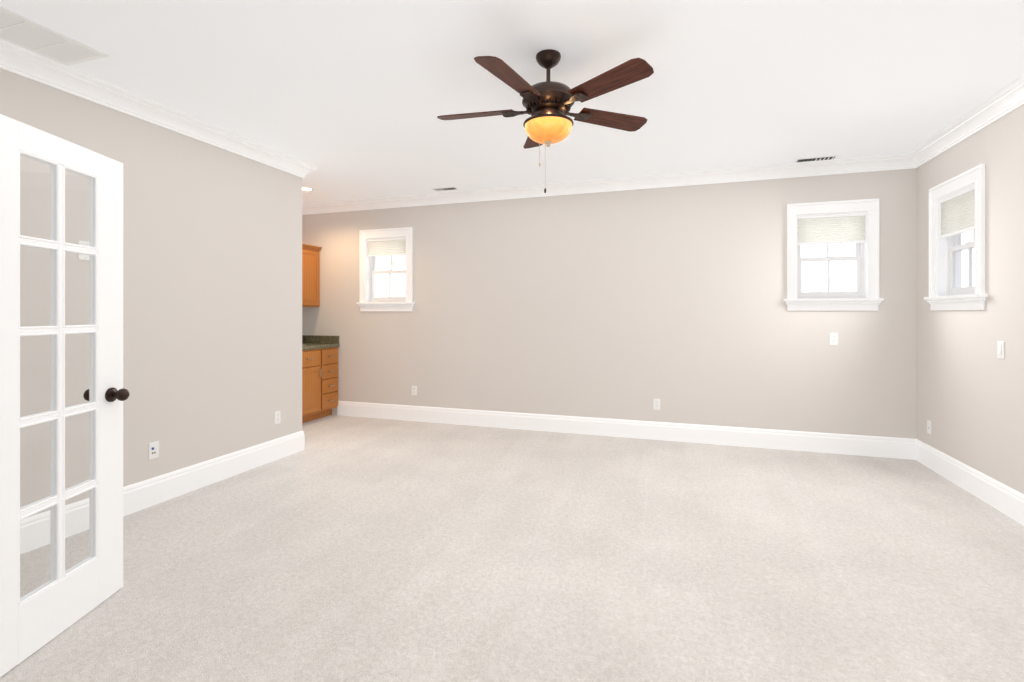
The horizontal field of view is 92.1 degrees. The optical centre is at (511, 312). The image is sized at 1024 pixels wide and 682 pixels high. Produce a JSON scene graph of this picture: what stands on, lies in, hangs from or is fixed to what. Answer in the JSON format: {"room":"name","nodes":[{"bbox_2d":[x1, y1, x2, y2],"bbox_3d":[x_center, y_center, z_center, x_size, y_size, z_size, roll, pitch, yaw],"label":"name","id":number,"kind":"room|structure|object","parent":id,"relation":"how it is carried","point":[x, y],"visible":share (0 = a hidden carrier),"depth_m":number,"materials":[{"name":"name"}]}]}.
{"room":"living room","nodes":[
{"label":"living room","id":0,"kind":"room"},
{"bbox_2d":[0,68,301,516],"bbox_3d":[-2.534,-0.050,3.402,0.120,2.740,2.900,0,0,18],"label":"wall","id":1,"kind":"structure","parent":0,"point":[212,301],"depth_m":3.53,"materials":[{"name":"beige paint"}]},
{"bbox_2d":[78,240,88,259],"bbox_3d":[-2.599,-0.380,3.002,0.007,0.115,0.070,0,0,18],"label":"thermostat","id":2,"kind":"object","parent":1,"relation":"attached to","point":[81,256],"depth_m":2.99,"materials":[{"name":"white plastic"}]},
{"bbox_2d":[149,441,158,459],"bbox_3d":[-2.465,0.946,3.399,0.014,0.115,0.070,0,0,18],"label":"wall outlet","id":3,"kind":"object","parent":1,"relation":"attached to","point":[153,450],"visible":1,"depth_m":3.40,"materials":[{"name":"white plastic"}]},
{"bbox_2d":[0,39,316,177],"bbox_3d":[-2.426,-1.362,3.417,0.117,0.116,2.997,0,0,18],"label":"crown molding","id":4,"kind":"structure","parent":1,"relation":"attached to","point":[21,61],"depth_m":3.19,"materials":[{"name":"white paint"}]},
{"bbox_2d":[20,431,304,554],"bbox_3d":[-2.477,1.227,3.391,0.036,0.186,2.916,0,0,18],"label":"baseboard","id":5,"kind":"structure","parent":1,"relation":"attached to","point":[141,495],"depth_m":3.46,"materials":[{"name":"white paint"}]},
{"bbox_2d":[274,411,280,424],"bbox_3d":[-2.119,0.944,4.459,0.008,0.115,0.070,0,0,18],"label":"electrical outlet","id":6,"kind":"object","parent":1,"relation":"attached to","point":[277,417],"visible":1,"depth_m":4.45,"materials":[{"name":"white plastic"}]},
{"bbox_2d":[0,415,1023,681],"bbox_3d":[-0.488,1.380,2.797,7.425,0.120,6.310,0,0,18],"label":"floor","id":7,"kind":"structure","parent":0,"point":[350,549],"depth_m":2.53,"materials":[{"name":"beige carpet"}]},
{"bbox_2d":[302,335,339,422],"bbox_3d":[-2.709,0.734,5.880,0.674,1.168,1.235,0,0,18],"label":"base cabinet","id":8,"kind":"object","parent":7,"relation":"on","point":[319,376],"visible":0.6,"depth_m":6.07,"materials":[{"name":"brown wood"}]},
{"bbox_2d":[0,0,1023,203],"bbox_3d":[-0.488,-1.480,2.797,7.425,0.120,6.310,0,0,18],"label":"ceiling","id":9,"kind":"structure","parent":0,"point":[351,99],"depth_m":2.94,"materials":[{"name":"white paint"}]},
{"bbox_2d":[0,6,108,65],"bbox_3d":[-2.463,-1.414,2.521,0.345,0.010,0.530,0,0,18],"label":"ceiling vent","id":10,"kind":"object","parent":9,"relation":"in","point":[19,30],"visible":1,"depth_m":2.56,"materials":[{"name":"white metal"}]},
{"bbox_2d":[302,187,314,190],"bbox_3d":[-2.357,-1.416,5.638,0.196,0.008,0.196,0,0,18],"label":"recessed light","id":11,"kind":"object","parent":9,"relation":"in","point":[307,189],"visible":0.62,"depth_m":5.66,"materials":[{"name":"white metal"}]},
{"bbox_2d":[432,187,458,190],"bbox_3d":[-0.764,-1.412,5.638,0.300,0.015,0.120,0,0,18],"label":"ceiling vent","id":12,"kind":"object","parent":9,"relation":"in","point":[445,189],"visible":1,"depth_m":5.62,"materials":[{"name":"white metal"}]},
{"bbox_2d":[437,49,653,192],"bbox_3d":[0.163,-1.052,2.720,1.211,0.735,1.232,0,0,18],"label":"ceiling fan","id":13,"kind":"object","parent":9,"relation":"hanging from","point":[547,104],"visible":1,"depth_m":2.62,"materials":[{"name":"brown wood"}]},
{"bbox_2d":[794,155,838,162],"bbox_3d":[2.796,-1.412,4.540,0.340,0.015,0.120,0,0,18],"label":"ceiling vent","id":14,"kind":"object","parent":9,"relation":"in","point":[822,158],"visible":0.96,"depth_m":4.53,"materials":[{"name":"white metal"}]},
{"bbox_2d":[302,168,916,438],"bbox_3d":[0.428,-0.050,5.586,7.145,2.740,0.160,0,0,18],"label":"wall","id":15,"kind":"structure","parent":0,"point":[628,304],"depth_m":5.22,"materials":[{"name":"beige paint"}]},
{"bbox_2d":[356,227,414,310],"bbox_3d":[-1.555,-0.534,6.205,0.805,1.028,0.202,0,0,18],"label":"window","id":16,"kind":"structure","parent":15,"relation":"in","point":[375,243],"depth_m":6.20,"materials":[{"name":"white paint"}]},
{"bbox_2d":[412,386,416,394],"bbox_3d":[-1.195,0.948,6.030,0.070,0.115,0.008,0,0,18],"label":"electrical outlet","id":17,"kind":"object","parent":15,"relation":"attached to","point":[414,390],"visible":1,"depth_m":6.03,"materials":[{"name":"white plastic"}]},
{"bbox_2d":[302,153,917,214],"bbox_3d":[0.389,-1.362,5.464,6.825,0.116,0.097,0,0,18],"label":"crown molding","id":18,"kind":"structure","parent":15,"relation":"attached to","point":[895,161],"depth_m":5.17,"materials":[{"name":"white paint"}]},
{"bbox_2d":[337,401,912,459],"bbox_3d":[0.696,1.227,5.405,6.205,0.186,0.016,0,0,18],"label":"baseboard","id":19,"kind":"structure","parent":15,"relation":"attached to","point":[861,445],"depth_m":5.15,"materials":[{"name":"white paint"}]},
{"bbox_2d":[653,399,659,409],"bbox_3d":[1.508,0.952,5.142,0.070,0.115,0.008,0,0,18],"label":"electrical outlet","id":20,"kind":"object","parent":15,"relation":"attached to","point":[656,404],"visible":1,"depth_m":5.14,"materials":[{"name":"white plastic"}]},
{"bbox_2d":[783,198,883,310],"bbox_3d":[3.027,-0.534,4.699,0.805,1.028,0.202,0,0,18],"label":"window","id":21,"kind":"structure","parent":15,"relation":"in","point":[856,222],"depth_m":4.66,"materials":[{"name":"white paint"}]},
{"bbox_2d":[829,333,837,344],"bbox_3d":[3.027,0.244,4.642,0.070,0.115,0.008,0,0,18],"label":"light switch","id":22,"kind":"object","parent":15,"relation":"attached to","point":[833,338],"visible":1,"depth_m":4.64,"materials":[{"name":"white plastic"}]},
{"bbox_2d":[917,104,1023,493],"bbox_3d":[2.805,-0.050,1.631,0.160,2.740,5.870,0,0,18],"label":"wall","id":23,"kind":"structure","parent":0,"point":[970,395],"depth_m":3.45,"materials":[{"name":"beige paint"}]},
{"bbox_2d":[927,420,931,434],"bbox_3d":[3.566,0.975,4.217,0.008,0.115,0.070,0,0,18],"label":"outlet","id":24,"kind":"object","parent":23,"relation":"attached to","point":[929,426],"visible":1,"depth_m":4.21,"materials":[{"name":"white plastic"}]},
{"bbox_2d":[924,164,987,310],"bbox_3d":[3.486,-0.534,3.801,0.202,1.028,0.805,0,0,18],"label":"east window","id":25,"kind":"structure","parent":23,"relation":"in","point":[956,206],"depth_m":3.87,"materials":[{"name":"white paint"}]},
{"bbox_2d":[906,75,1023,166],"bbox_3d":[2.692,-1.362,1.699,0.097,0.116,5.610,0,0,18],"label":"crown molding","id":26,"kind":"structure","parent":23,"relation":"attached to","point":[1009,98],"depth_m":3.53,"materials":[{"name":"white paint"}]},
{"bbox_2d":[913,439,1023,525],"bbox_3d":[2.739,1.227,1.715,0.016,0.186,5.670,0,0,18],"label":"baseboard","id":27,"kind":"structure","parent":23,"relation":"attached to","point":[1002,497],"depth_m":3.57,"materials":[{"name":"white paint"}]},
{"bbox_2d":[997,341,1003,358],"bbox_3d":[3.261,0.246,3.294,0.012,0.115,0.070,0,0,18],"label":"rocker light switch","id":28,"kind":"object","parent":23,"relation":"attached to","point":[1000,349],"visible":1,"depth_m":3.29,"materials":[{"name":"white plastic"}]},
{"bbox_3d":[-3.348,-0.050,5.280,0.160,2.740,2.780,0,0,18],"label":"wall","id":29,"kind":"structure","parent":0,"visible":0},
{"bbox_2d":[302,244,321,306],"bbox_3d":[-2.862,-0.470,5.938,0.347,0.780,1.221,0,0,18],"label":"upper cabinet","id":30,"kind":"object","parent":29,"relation":"attached to","point":[310,275],"visible":0.15,"depth_m":6.29,"materials":[{"name":"brown wood"}]},
{"label":"outside","id":31,"kind":"structure","parent":0,"visible":0},
{"bbox_2d":[375,231,974,296],"bbox_3d":[1.211,-0.680,7.165,9.325,5.000,0.050,0,0,18],"label":"sky","id":32,"kind":"structure","parent":31,"point":[815,287],"depth_m":6.25,"materials":[{"name":"white"}]},
{"bbox_3d":[-2.493,-0.050,1.799,1.200,2.740,0.120,0,0,18],"label":"wall","id":33,"kind":"structure","parent":0,"visible":0},
{"bbox_2d":[0,114,129,676],"bbox_3d":[-1.870,0.298,2.027,0.188,2.032,0.683,0,0,-2],"label":"door","id":34,"kind":"structure","parent":33,"relation":"in","point":[58,603],"depth_m":2.03,"materials":[{"name":"white paint"}]}
]}

